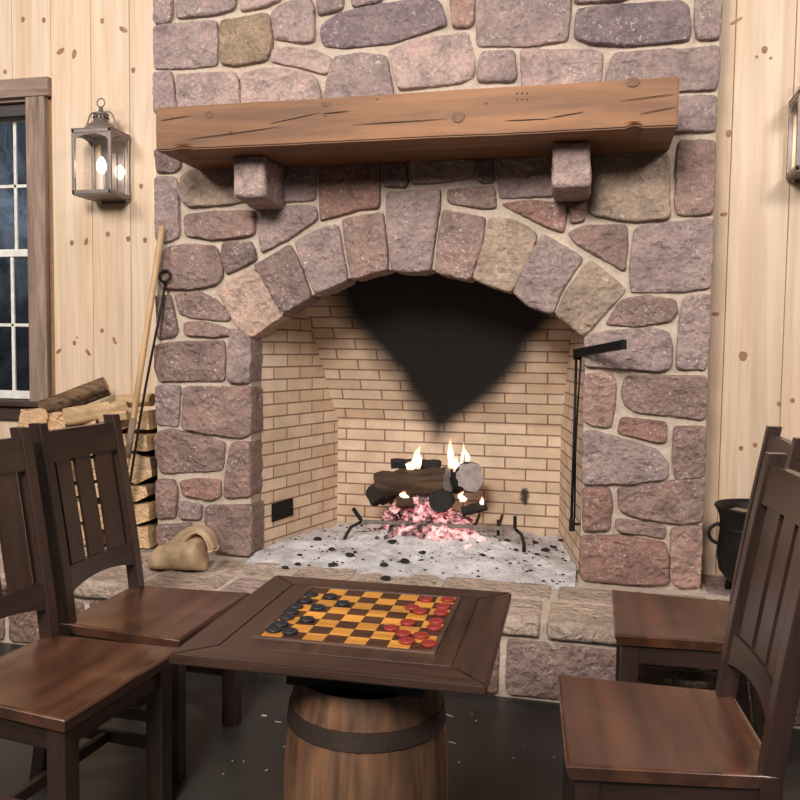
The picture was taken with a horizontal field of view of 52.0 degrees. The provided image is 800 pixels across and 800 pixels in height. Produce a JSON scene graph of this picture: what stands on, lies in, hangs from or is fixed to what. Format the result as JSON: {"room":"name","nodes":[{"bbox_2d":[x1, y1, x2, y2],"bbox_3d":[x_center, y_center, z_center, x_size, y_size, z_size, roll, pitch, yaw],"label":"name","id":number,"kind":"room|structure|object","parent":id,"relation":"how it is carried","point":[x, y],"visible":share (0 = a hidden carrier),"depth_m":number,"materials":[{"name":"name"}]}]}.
{"room":"rustic lodge lounge","nodes":[
{"label":"rustic lodge lounge","id":0,"kind":"room"},
{"bbox_2d":[0,0,799,574],"bbox_3d":[-0.064,-0.725,4.042,11.000,3.600,0.022,2,4,13],"label":"wall","id":1,"kind":"structure","parent":0,"point":[102,256],"depth_m":4.26,"materials":[{"name":"brown wood"}]},
{"bbox_2d":[0,76,51,420],"bbox_3d":[-2.482,-0.823,4.641,1.253,1.849,0.190,2,4,13],"label":"window","id":2,"kind":"structure","parent":1,"relation":"in","point":[22,100],"depth_m":4.47,"materials":[{"name":"brown wood"}]},
{"bbox_2d":[0,103,24,117],"bbox_3d":[-2.474,-1.599,4.593,0.990,0.065,0.030,2,4,13],"label":"roller blind","id":3,"kind":"object","parent":2,"relation":"attached to","point":[7,110],"depth_m":4.50,"materials":[{"name":"grey fabric"}]},
{"bbox_2d":[71,98,130,204],"bbox_3d":[-1.541,-1.294,4.240,0.226,0.522,0.205,2,4,13],"label":"wall lantern","id":4,"kind":"object","parent":1,"relation":"attached to","point":[111,163],"visible":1,"depth_m":4.24,"materials":[{"name":"grey metal"}]},
{"bbox_2d":[786,87,799,183],"bbox_3d":[1.779,-1.200,3.465,0.226,0.522,0.205,2,4,13],"label":"wall lantern","id":5,"kind":"object","parent":1,"relation":"attached to","point":[794,103],"visible":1,"depth_m":3.53,"materials":[{"name":"grey metal"}]},
{"bbox_2d":[0,642,799,799],"bbox_3d":[-0.910,1.326,0.657,11.000,0.100,7.420,2,4,13],"label":"floor","id":6,"kind":"structure","parent":0,"point":[485,748],"depth_m":2.69,"materials":[{"name":"stone"}]},
{"bbox_2d":[0,427,177,799],"bbox_3d":[-0.958,0.639,2.210,0.542,1.080,0.494,2,4,17],"label":"dining chair","id":7,"kind":"object","parent":6,"relation":"on","point":[57,691],"visible":0.97,"depth_m":2.32,"materials":[{"name":"brown wood"}]},
{"bbox_2d":[28,414,249,783],"bbox_3d":[-0.852,0.608,2.731,0.542,1.080,0.494,2,4,14],"label":"dining chair","id":8,"kind":"object","parent":6,"relation":"on","point":[140,613],"visible":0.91,"depth_m":2.70,"materials":[{"name":"brown wood"}]},
{"bbox_2d":[169,575,511,799],"bbox_3d":[-0.102,0.869,2.054,0.695,0.662,0.655,1,4,12],"label":"table","id":9,"kind":"object","parent":6,"relation":"on","point":[366,713],"visible":0.95,"depth_m":1.84,"materials":[{"name":"brown wood"}]},
{"bbox_2d":[266,626,281,632],"bbox_3d":[-0.297,0.541,1.936,0.037,0.007,0.037,2,4,13],"label":"checker piece","id":10,"kind":"object","parent":9,"relation":"on","point":[271,629],"visible":1,"depth_m":1.93,"materials":[{"name":"black plastic"}]},
{"bbox_2d":[273,620,288,627],"bbox_3d":[-0.286,0.539,1.975,0.037,0.007,0.037,2,4,13],"label":"checker piece","id":11,"kind":"object","parent":9,"relation":"on","point":[282,623],"visible":1,"depth_m":1.97,"materials":[{"name":"black plastic"}]},
{"bbox_2d":[279,613,294,620],"bbox_3d":[-0.279,0.536,2.028,0.037,0.007,0.037,2,4,13],"label":"checker piece","id":12,"kind":"object","parent":9,"relation":"on","point":[286,616],"visible":0.97,"depth_m":2.02,"materials":[{"name":"black plastic"}]},
{"bbox_2d":[282,627,297,635],"bbox_3d":[-0.258,0.543,1.924,0.037,0.007,0.037,2,4,13],"label":"checker piece","id":13,"kind":"object","parent":9,"relation":"on","point":[286,631],"visible":1,"depth_m":1.92,"materials":[{"name":"black plastic"}]},
{"bbox_2d":[284,608,297,614],"bbox_3d":[-0.275,0.534,2.067,0.037,0.007,0.037,2,4,13],"label":"checker piece","id":14,"kind":"object","parent":9,"relation":"on","point":[290,610],"visible":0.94,"depth_m":2.06,"materials":[{"name":"black plastic"}]},
{"bbox_2d":[289,603,302,609],"bbox_3d":[-0.268,0.531,2.111,0.037,0.007,0.037,2,4,13],"label":"checker piece","id":15,"kind":"object","parent":9,"relation":"on","point":[297,606],"visible":0.98,"depth_m":2.11,"materials":[{"name":"black plastic"}]},
{"bbox_2d":[298,597,311,603],"bbox_3d":[-0.250,0.528,2.163,0.037,0.007,0.037,2,4,13],"label":"checker piece","id":16,"kind":"object","parent":9,"relation":"on","point":[304,600],"visible":0.99,"depth_m":2.15,"materials":[{"name":"black plastic"}]},
{"bbox_2d":[299,616,314,622],"bbox_3d":[-0.228,0.538,2.011,0.037,0.007,0.037,2,4,13],"label":"checker piece","id":17,"kind":"object","parent":9,"relation":"on","point":[304,619],"visible":1,"depth_m":2.00,"materials":[{"name":"black plastic"}]},
{"bbox_2d":[304,591,317,596],"bbox_3d":[-0.240,0.525,2.216,0.037,0.007,0.037,2,4,13],"label":"checker piece","id":18,"kind":"object","parent":9,"relation":"on","point":[308,593],"visible":0.98,"depth_m":2.21,"materials":[{"name":"black plastic"}]},
{"bbox_2d":[311,604,324,610],"bbox_3d":[-0.210,0.532,2.105,0.037,0.007,0.037,2,4,13],"label":"checker piece","id":19,"kind":"object","parent":9,"relation":"on","point":[316,607],"visible":1,"depth_m":2.10,"materials":[{"name":"black plastic"}]},
{"bbox_2d":[323,593,336,599],"bbox_3d":[-0.188,0.526,2.201,0.037,0.007,0.037,2,4,13],"label":"checker piece","id":20,"kind":"object","parent":9,"relation":"on","point":[329,596],"visible":1,"depth_m":2.19,"materials":[{"name":"black plastic"}]},
{"bbox_2d":[336,600,349,606],"bbox_3d":[-0.149,0.531,2.141,0.037,0.007,0.037,2,4,13],"label":"checker piece","id":21,"kind":"object","parent":9,"relation":"on","point":[342,603],"visible":1,"depth_m":2.13,"materials":[{"name":"black plastic"}]},
{"bbox_2d":[383,624,398,631],"bbox_3d":[-0.021,0.544,1.957,0.037,0.007,0.037,2,4,13],"label":"checker piece","id":22,"kind":"object","parent":9,"relation":"on","point":[389,627],"visible":0.99,"depth_m":1.95,"materials":[{"name":"red plastic"}]},
{"bbox_2d":[395,629,410,636],"bbox_3d":[0.007,0.546,1.920,0.037,0.007,0.037,2,4,13],"label":"checker piece","id":23,"kind":"object","parent":9,"relation":"on","point":[399,633],"visible":1,"depth_m":1.91,"materials":[{"name":"red plastic"}]},
{"bbox_2d":[399,637,414,644],"bbox_3d":[0.016,0.549,1.871,0.037,0.007,0.037,2,4,13],"label":"checker piece","id":24,"kind":"object","parent":9,"relation":"on","point":[404,640],"visible":1,"depth_m":1.86,"materials":[{"name":"red plastic"}]},
{"bbox_2d":[400,619,415,625],"bbox_3d":[0.019,0.542,1.998,0.037,0.007,0.037,2,4,13],"label":"checker piece","id":25,"kind":"object","parent":9,"relation":"on","point":[405,622],"visible":1,"depth_m":1.99,"materials":[{"name":"red plastic"}]},
{"bbox_2d":[405,604,418,610],"bbox_3d":[0.031,0.534,2.115,0.037,0.007,0.037,2,4,13],"label":"checker piece","id":26,"kind":"object","parent":9,"relation":"on","point":[410,607],"visible":0.98,"depth_m":2.11,"materials":[{"name":"red plastic"}]},
{"bbox_2d":[413,608,426,614],"bbox_3d":[0.051,0.537,2.084,0.037,0.007,0.037,2,4,13],"label":"checker piece","id":27,"kind":"object","parent":9,"relation":"on","point":[418,611],"visible":1,"depth_m":2.08,"materials":[{"name":"red plastic"}]},
{"bbox_2d":[413,631,428,639],"bbox_3d":[0.049,0.548,1.908,0.037,0.007,0.037,2,4,13],"label":"checker piece","id":28,"kind":"object","parent":9,"relation":"on","point":[420,635],"visible":0.99,"depth_m":1.90,"materials":[{"name":"red plastic"}]},
{"bbox_2d":[419,596,432,602],"bbox_3d":[0.069,0.531,2.185,0.037,0.007,0.037,2,4,13],"label":"checker piece","id":29,"kind":"object","parent":9,"relation":"on","point":[425,599],"visible":1,"depth_m":2.18,"materials":[{"name":"red plastic"}]},
{"bbox_2d":[421,639,436,647],"bbox_3d":[0.066,0.551,1.856,0.037,0.007,0.037,2,4,13],"label":"checker piece","id":30,"kind":"object","parent":9,"relation":"on","point":[428,643],"visible":1,"depth_m":1.85,"materials":[{"name":"red plastic"}]},
{"bbox_2d":[427,624,441,630],"bbox_3d":[0.083,0.544,1.964,0.037,0.007,0.037,2,4,13],"label":"checker piece","id":31,"kind":"object","parent":9,"relation":"on","point":[431,627],"visible":1,"depth_m":1.96,"materials":[{"name":"red plastic"}]},
{"bbox_2d":[429,618,443,624],"bbox_3d":[0.089,0.542,2.008,0.037,0.007,0.037,2,4,13],"label":"checker piece","id":32,"kind":"object","parent":9,"relation":"on","point":[440,621],"visible":1,"depth_m":2.00,"materials":[{"name":"red plastic"}]},
{"bbox_2d":[434,609,447,615],"bbox_3d":[0.104,0.538,2.074,0.037,0.007,0.037,2,4,13],"label":"checker piece","id":33,"kind":"object","parent":9,"relation":"on","point":[440,612],"visible":1,"depth_m":2.07,"materials":[{"name":"red plastic"}]},
{"bbox_2d":[436,603,449,609],"bbox_3d":[0.111,0.535,2.123,0.037,0.007,0.037,2,4,13],"label":"checker piece","id":34,"kind":"object","parent":9,"relation":"on","point":[443,606],"visible":0.98,"depth_m":2.12,"materials":[{"name":"red plastic"}]},
{"bbox_2d":[441,597,454,602],"bbox_3d":[0.128,0.532,2.183,0.037,0.007,0.037,2,4,13],"label":"checker piece","id":35,"kind":"object","parent":9,"relation":"on","point":[443,599],"visible":1,"depth_m":2.18,"materials":[{"name":"red plastic"}]},
{"bbox_2d":[223,714,554,773],"bbox_3d":[-0.026,1.181,2.349,1.205,0.003,1.432,2,4,13],"label":"wood splinters","id":36,"kind":"object","parent":6,"relation":"on","point":[446,714],"visible":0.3,"depth_m":2.84,"materials":[{"name":"beige wood"}]},
{"bbox_2d":[0,0,799,728],"bbox_3d":[0.131,-0.647,3.839,4.208,3.473,1.505,2,4,13],"label":"stone fireplace","id":37,"kind":"object","parent":6,"relation":"on","point":[320,327],"visible":0.54,"depth_m":3.71,"materials":[{"name":"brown stone"}]},
{"bbox_2d":[81,524,105,544],"bbox_3d":[-1.520,0.669,4.269,0.167,0.105,0.360,2,4,13],"label":"log","id":38,"kind":"object","parent":37,"relation":"on","point":[103,532],"visible":0.03,"depth_m":4.11,"materials":[{"name":"beige wood"}]},
{"bbox_2d":[77,497,99,521],"bbox_3d":[-1.562,0.547,4.275,0.129,0.112,0.355,2,4,13],"label":"log","id":39,"kind":"object","parent":38,"relation":"on","point":[98,499],"visible":0.02,"depth_m":4.12,"materials":[{"name":"beige wood"}]},
{"bbox_2d":[75,480,96,495],"bbox_3d":[-1.588,0.448,4.292,0.103,0.078,0.321,2,4,13],"label":"log","id":40,"kind":"object","parent":39,"relation":"on","point":[95,481],"visible":0.07,"depth_m":4.15,"materials":[{"name":"beige wood"}]},
{"bbox_2d":[91,458,95,479],"bbox_3d":[-1.521,0.348,4.272,0.147,0.129,0.318,2,4,13],"label":"log","id":41,"kind":"object","parent":40,"relation":"on","point":[92,461],"visible":0.02,"depth_m":4.12,"materials":[{"name":"brown wood"}]},
{"bbox_2d":[123,429,154,446],"bbox_3d":[-1.393,0.214,4.242,0.147,0.117,0.302,2,4,13],"label":"log","id":42,"kind":"object","parent":41,"relation":"on","point":[124,434],"visible":0.08,"depth_m":4.09,"materials":[{"name":"brown wood"}]},
{"bbox_2d":[121,411,139,431],"bbox_3d":[-1.381,0.114,4.233,0.153,0.115,0.306,2,4,13],"label":"log","id":43,"kind":"object","parent":42,"relation":"on","point":[124,424],"visible":0.04,"depth_m":4.08,"materials":[{"name":"brown wood"}]},
{"bbox_2d":[98,410,129,422],"bbox_3d":[-1.394,0.082,4.003,0.148,0.066,0.047,1,4,5],"label":"log","id":44,"kind":"object","parent":43,"relation":"on","point":[124,415],"visible":0.63,"depth_m":3.98,"materials":[{"name":"brown wood"}]},
{"bbox_2d":[105,397,130,414],"bbox_3d":[-1.388,0.040,4.034,0.120,0.116,0.094,-1,4,-29],"label":"log","id":45,"kind":"object","parent":44,"relation":"on","point":[120,404],"visible":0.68,"depth_m":4.00,"materials":[{"name":"brown wood"}]},
{"bbox_2d":[116,393,154,407],"bbox_3d":[-1.327,0.004,4.131,0.184,0.079,0.085,1,4,9],"label":"log","id":46,"kind":"object","parent":43,"relation":"on","point":[149,397],"visible":0.59,"depth_m":4.10,"materials":[{"name":"brown wood"}]},
{"bbox_3d":[-1.540,0.237,4.262,0.102,0.102,0.334,2,4,13],"label":"log","id":47,"kind":"object","parent":41,"relation":"on","visible":0},
{"bbox_2d":[72,420,98,426],"bbox_3d":[-1.547,0.114,4.262,0.163,0.119,0.324,2,4,13],"label":"log","id":48,"kind":"object","parent":47,"relation":"on","point":[94,421],"visible":0.16,"depth_m":4.10,"materials":[{"name":"beige wood"}]},
{"bbox_2d":[62,401,110,425],"bbox_3d":[-1.556,0.066,4.108,0.238,0.123,0.090,0,4,-5],"label":"log","id":49,"kind":"object","parent":48,"relation":"on","point":[81,414],"visible":0.84,"depth_m":4.07,"materials":[{"name":"brown wood"}]},
{"bbox_2d":[98,495,154,529],"bbox_3d":[-1.400,0.568,4.235,0.199,0.137,0.362,2,4,13],"label":"log","id":50,"kind":"object","parent":38,"relation":"on","point":[99,506],"visible":0.02,"depth_m":4.08,"materials":[{"name":"brown wood"}]},
{"bbox_2d":[95,482,133,497],"bbox_3d":[-1.450,0.443,4.250,0.156,0.078,0.340,2,4,13],"label":"log","id":51,"kind":"object","parent":50,"relation":"on","point":[96,486],"visible":0.03,"depth_m":4.10,"materials":[{"name":"beige wood"}]},
{"bbox_2d":[125,225,164,469],"bbox_3d":[-1.249,-0.041,3.904,0.270,1.581,0.032,-1,4,-31],"label":"wooden pole","id":52,"kind":"object","parent":37,"relation":"on","point":[159,246],"visible":0.71,"depth_m":3.90,"materials":[{"name":"brown wood"}]},
{"bbox_2d":[137,518,157,547],"bbox_3d":[-1.250,0.671,4.219,0.101,0.114,0.335,2,4,13],"label":"log","id":53,"kind":"object","parent":37,"relation":"on","point":[146,531],"visible":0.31,"depth_m":4.07,"materials":[{"name":"brown wood"}]},
{"bbox_2d":[134,496,156,524],"bbox_3d":[-1.249,0.553,4.207,0.113,0.108,0.344,2,4,13],"label":"log","id":54,"kind":"object","parent":53,"relation":"on","point":[145,510],"visible":0.41,"depth_m":4.05,"materials":[{"name":"brown wood"}]},
{"bbox_2d":[131,478,157,501],"bbox_3d":[-1.277,0.451,4.204,0.168,0.081,0.352,2,4,13],"label":"log","id":55,"kind":"object","parent":54,"relation":"on","point":[141,491],"visible":0.43,"depth_m":4.04,"materials":[{"name":"beige wood"}]},
{"bbox_2d":[128,449,157,483],"bbox_3d":[-1.260,0.333,4.215,0.149,0.161,0.308,2,4,13],"label":"log","id":56,"kind":"object","parent":55,"relation":"on","point":[145,469],"visible":0.43,"depth_m":4.07,"materials":[{"name":"beige wood"}]},
{"bbox_2d":[132,429,156,450],"bbox_3d":[-1.254,0.201,4.186,0.125,0.083,0.347,2,4,13],"label":"log","id":57,"kind":"object","parent":56,"relation":"on","point":[146,442],"visible":0.33,"depth_m":4.03,"materials":[{"name":"brown wood"}]},
{"bbox_2d":[135,409,156,429],"bbox_3d":[-1.244,0.091,4.189,0.100,0.101,0.324,2,4,13],"label":"log","id":58,"kind":"object","parent":57,"relation":"on","point":[148,420],"visible":0.36,"depth_m":4.04,"materials":[{"name":"brown wood"}]},
{"bbox_2d":[130,269,171,483],"bbox_3d":[-1.234,0.058,3.945,0.266,1.373,0.042,0,4,-17],"label":"fire poker","id":59,"kind":"object","parent":37,"relation":"on","point":[164,270],"visible":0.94,"depth_m":3.93,"materials":[{"name":"black metal"}]},
{"bbox_2d":[147,525,219,570],"bbox_3d":[-0.983,0.667,3.714,0.327,0.196,0.181,1,4,6],"label":"bag","id":60,"kind":"object","parent":37,"relation":"on","point":[187,550],"visible":1,"depth_m":3.66,"materials":[{"name":"beige fabric"}]},
{"bbox_2d":[380,575,390,580],"bbox_3d":[-0.065,0.785,3.609,0.048,0.022,0.035,2,4,13],"label":"lump","id":61,"kind":"object","parent":37,"relation":"on","point":[385,578],"visible":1,"depth_m":3.60,"materials":[{"name":"black"}]},
{"bbox_2d":[242,507,576,588],"bbox_3d":[0.109,0.660,4.100,1.534,0.204,0.934,2,4,13],"label":"ash","id":62,"kind":"object","parent":37,"relation":"on","point":[374,551],"depth_m":3.93},
{"bbox_2d":[313,537,321,540],"bbox_3d":[-0.419,0.706,4.174,0.049,0.021,0.038,2,4,13],"label":"lump","id":63,"kind":"object","parent":62,"relation":"on","point":[315,538],"visible":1,"depth_m":4.16,"materials":[{"name":"black"}]},
{"bbox_2d":[328,562,337,566],"bbox_3d":[-0.311,0.764,3.803,0.043,0.021,0.038,0,4,-13],"label":"lump","id":64,"kind":"object","parent":62,"relation":"on","point":[334,564],"visible":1,"depth_m":3.79,"materials":[{"name":"black"}]},
{"bbox_2d":[345,552,353,556],"bbox_3d":[-0.238,0.731,3.879,0.034,0.021,0.042,-2,5,-41],"label":"lump","id":65,"kind":"object","parent":62,"relation":"on","point":[348,554],"visible":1,"depth_m":3.87,"materials":[{"name":"black"}]},
{"bbox_2d":[380,562,387,566],"bbox_3d":[-0.074,0.763,3.797,0.040,0.019,0.028,2,4,13],"label":"lump","id":66,"kind":"object","parent":62,"relation":"on","point":[383,564],"visible":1,"depth_m":3.79,"materials":[{"name":"black"}]},
{"bbox_2d":[387,539,396,543],"bbox_3d":[-0.038,0.694,4.023,0.040,0.022,0.047,-3,5,-45],"label":"lump","id":67,"kind":"object","parent":62,"relation":"on","point":[392,541],"visible":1,"depth_m":4.01,"materials":[{"name":"black"}]},
{"bbox_2d":[400,558,409,563],"bbox_3d":[0.021,0.751,3.817,0.048,0.025,0.040,2,4,13],"label":"lump","id":68,"kind":"object","parent":62,"relation":"on","point":[403,560],"visible":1,"depth_m":3.81,"materials":[{"name":"black"}]},
{"bbox_2d":[265,524,566,583],"bbox_3d":[0.117,0.706,4.106,1.417,0.114,0.833,2,4,13],"label":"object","id":69,"kind":"object","parent":62,"relation":"on","point":[354,552],"visible":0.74,"depth_m":3.91,"materials":[{"name":"black"}]},
{"bbox_2d":[375,495,485,548],"bbox_3d":[0.160,0.597,4.184,0.585,0.224,0.364,2,4,13],"label":"embers","id":70,"kind":"object","parent":62,"relation":"on","point":[421,512],"visible":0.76,"depth_m":4.15},
{"bbox_2d":[366,484,396,506],"bbox_3d":[-0.093,0.496,4.325,0.132,0.127,0.132,-2,4,-38],"label":"log","id":71,"kind":"object","parent":70,"relation":"on","point":[375,497],"visible":0.66,"depth_m":4.29,"materials":[{"name":"brown wood"}]},
{"bbox_2d":[399,493,408,497],"bbox_3d":[0.022,0.488,4.227,0.051,0.045,0.028,2,4,13],"label":"flame","id":72,"kind":"object","parent":70,"relation":"on","point":[403,495],"visible":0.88,"depth_m":4.22,"materials":[{"name":"white"}]},
{"bbox_2d":[396,497,412,507],"bbox_3d":[0.023,0.524,4.177,0.088,0.057,0.056,1,4,2],"label":"log","id":73,"kind":"object","parent":70,"relation":"on","point":[401,502],"visible":1,"depth_m":4.16,"materials":[{"name":"brown wood"}]},
{"bbox_2d":[373,467,452,496],"bbox_3d":[0.063,0.420,4.260,0.404,0.178,0.165,2,4,19],"label":"log","id":74,"kind":"object","parent":70,"relation":"on","point":[411,482],"visible":0.88,"depth_m":4.21,"materials":[{"name":"brown wood"}]},
{"bbox_2d":[405,463,414,468],"bbox_3d":[0.053,0.338,4.250,0.056,0.050,0.033,2,4,13],"label":"flame","id":75,"kind":"object","parent":74,"relation":"on","point":[408,465],"visible":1,"depth_m":4.24,"materials":[{"name":"white"}]},
{"bbox_2d":[391,458,440,469],"bbox_3d":[0.085,0.341,4.361,0.266,0.069,0.061,2,4,17],"label":"log","id":76,"kind":"object","parent":74,"relation":"on","point":[396,463],"visible":0.67,"depth_m":4.34,"materials":[{"name":"black wood"}]},
{"bbox_2d":[412,452,421,465],"bbox_3d":[0.087,0.294,4.261,0.054,0.130,0.032,2,4,13],"label":"flame","id":77,"kind":"object","parent":74,"relation":"on","point":[417,460],"visible":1,"depth_m":4.25,"materials":[{"name":"white"}]},
{"bbox_2d":[448,447,453,464],"bbox_3d":[0.264,0.273,4.219,0.038,0.165,0.024,2,4,13],"label":"flame","id":78,"kind":"object","parent":74,"relation":"on","point":[450,450],"visible":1,"depth_m":4.21,"materials":[{"name":"white"}]},
{"bbox_2d":[428,489,454,512],"bbox_3d":[0.223,0.504,4.185,0.116,0.131,0.244,2,4,13],"label":"log","id":79,"kind":"object","parent":70,"relation":"on","point":[441,500],"visible":0.98,"depth_m":4.07,"materials":[{"name":"brown wood"}]},
{"bbox_2d":[449,462,483,493],"bbox_3d":[0.327,0.409,4.278,0.164,0.197,0.248,0,4,-17],"label":"log","id":80,"kind":"object","parent":79,"relation":"on","point":[468,477],"visible":0.83,"depth_m":4.18,"materials":[{"name":"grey wood"}]},
{"bbox_2d":[452,460,459,469],"bbox_3d":[0.289,0.324,4.195,0.049,0.090,0.030,2,4,13],"label":"flame","id":81,"kind":"object","parent":80,"relation":"on","point":[455,463],"visible":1,"depth_m":4.19,"materials":[{"name":"white"}]},
{"bbox_2d":[460,449,463,461],"bbox_3d":[0.322,0.276,4.236,0.019,0.130,0.011,1,4,1],"label":"flame","id":82,"kind":"object","parent":80,"relation":"on","point":[462,453],"visible":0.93,"depth_m":4.23,"materials":[{"name":"white"}]},
{"bbox_2d":[458,494,466,500],"bbox_3d":[0.318,0.490,4.176,0.049,0.060,0.025,2,4,13],"label":"flame","id":83,"kind":"object","parent":80,"relation":"attached to","point":[461,497],"visible":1,"depth_m":4.17,"materials":[{"name":"white"}]},
{"bbox_2d":[464,451,469,460],"bbox_3d":[0.343,0.279,4.221,0.039,0.090,0.017,2,4,13],"label":"flame","id":84,"kind":"object","parent":80,"relation":"on","point":[467,456],"visible":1,"depth_m":4.22,"materials":[{"name":"white"}]},
{"bbox_2d":[461,500,487,516],"bbox_3d":[0.371,0.542,4.107,0.136,0.085,0.056,0,4,-7],"label":"log","id":85,"kind":"object","parent":62,"relation":"on","point":[470,509],"visible":0.98,"depth_m":4.09,"materials":[{"name":"black wood"}]},
{"bbox_2d":[541,548,549,551],"bbox_3d":[0.710,0.733,4.004,0.047,0.023,0.035,0,4,-14],"label":"lump","id":86,"kind":"object","parent":62,"relation":"on","point":[542,549],"visible":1,"depth_m":3.99,"materials":[{"name":"black"}]},
{"bbox_2d":[156,77,679,169],"bbox_3d":[0.037,-1.141,3.460,2.130,0.187,0.413,2,4,13],"label":"mantel beam","id":87,"kind":"structure","parent":37,"relation":"on","point":[631,115],"depth_m":3.29,"materials":[{"name":"brown wood"}]},
{"bbox_2d":[569,340,626,531],"bbox_3d":[0.820,0.174,3.449,0.069,0.850,0.426,0,4,-10],"label":"crane","id":88,"kind":"object","parent":37,"relation":"attached to","point":[578,353],"visible":0.99,"depth_m":3.62,"materials":[{"name":"black metal"}]},
{"bbox_2d":[707,498,749,588],"bbox_3d":[1.490,0.630,3.417,0.352,0.380,0.352,-1,4,-32],"label":"cauldron","id":89,"kind":"object","parent":37,"relation":"on","point":[732,512],"visible":0.32,"depth_m":3.38,"materials":[{"name":"black metal"}]},
{"bbox_3d":[-1.832,0.665,4.364,0.156,0.091,0.317,2,4,13],"label":"log","id":90,"kind":"object","parent":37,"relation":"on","visible":0},
{"bbox_3d":[-1.697,0.557,4.319,0.140,0.132,0.333,2,4,13],"label":"log","id":91,"kind":"object","parent":90,"relation":"on","visible":0},
{"bbox_3d":[-1.704,0.446,4.313,0.092,0.070,0.334,2,4,13],"label":"log","id":92,"kind":"object","parent":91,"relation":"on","visible":0},
{"bbox_2d":[71,455,92,481],"bbox_3d":[-1.681,0.343,4.288,0.158,0.123,0.362,2,4,13],"label":"log","id":93,"kind":"object","parent":92,"relation":"on","point":[91,456],"visible":0.02,"depth_m":4.13,"materials":[{"name":"brown wood"}]},
{"bbox_3d":[-1.655,0.231,4.275,0.111,0.105,0.362,2,4,13],"label":"log","id":94,"kind":"object","parent":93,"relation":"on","visible":0},
{"bbox_2d":[47,411,71,429],"bbox_3d":[-1.700,0.105,4.286,0.134,0.119,0.347,2,4,13],"label":"log","id":95,"kind":"object","parent":94,"relation":"on","point":[56,420],"visible":0.23,"depth_m":4.12,"materials":[{"name":"brown wood"}]},
{"bbox_2d":[38,377,110,413],"bbox_3d":[-1.658,-0.007,4.186,0.348,0.223,0.131,0,4,-13],"label":"log","id":96,"kind":"object","parent":95,"relation":"on","point":[84,394],"visible":0.84,"depth_m":4.15,"materials":[{"name":"brown wood"}]},
{"bbox_3d":[-1.852,0.547,4.351,0.116,0.122,0.341,2,4,13],"label":"log","id":97,"kind":"object","parent":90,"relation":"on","visible":0},
{"bbox_3d":[-1.819,0.437,4.342,0.122,0.094,0.329,2,4,13],"label":"log","id":98,"kind":"object","parent":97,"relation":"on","visible":0},
{"bbox_3d":[-1.830,0.310,4.329,0.116,0.137,0.346,2,4,13],"label":"log","id":99,"kind":"object","parent":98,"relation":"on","visible":0},
{"bbox_3d":[-1.790,0.199,4.332,0.135,0.093,0.308,2,4,13],"label":"log","id":100,"kind":"object","parent":99,"relation":"on","visible":0},
{"bbox_2d":[17,408,36,426],"bbox_3d":[-1.842,0.090,4.317,0.125,0.102,0.348,2,4,13],"label":"log","id":101,"kind":"object","parent":100,"relation":"on","point":[22,410],"visible":0.05,"depth_m":4.16,"materials":[{"name":"brown wood"}]},
{"bbox_2d":[20,408,48,426],"bbox_3d":[-1.847,0.095,4.246,0.132,0.146,0.318,0,4,-8],"label":"log","id":102,"kind":"object","parent":100,"relation":"on","point":[37,415],"visible":0.33,"depth_m":4.09,"materials":[{"name":"brown wood"}]},
{"bbox_2d":[557,452,799,799],"bbox_3d":[0.654,0.677,1.920,0.542,1.080,0.494,1,4,9],"label":"dining chair","id":103,"kind":"object","parent":6,"relation":"on","point":[622,740],"visible":1,"depth_m":1.87,"materials":[{"name":"brown wood"}]},
{"bbox_2d":[611,426,799,740],"bbox_3d":[0.982,0.633,2.697,0.542,1.080,0.494,2,4,13],"label":"dining chair","id":104,"kind":"object","parent":6,"relation":"on","point":[653,629],"visible":0.55,"depth_m":2.67,"materials":[{"name":"brown wood"}]},
{"label":"outside","id":105,"kind":"structure","parent":0,"visible":0},
{"bbox_2d":[0,98,50,390],"bbox_3d":[-4.010,-1.152,6.890,7.000,5.000,0.001,2,4,13],"label":"dusk sky","id":106,"kind":"structure","parent":105,"point":[7,225],"depth_m":6.69,"materials":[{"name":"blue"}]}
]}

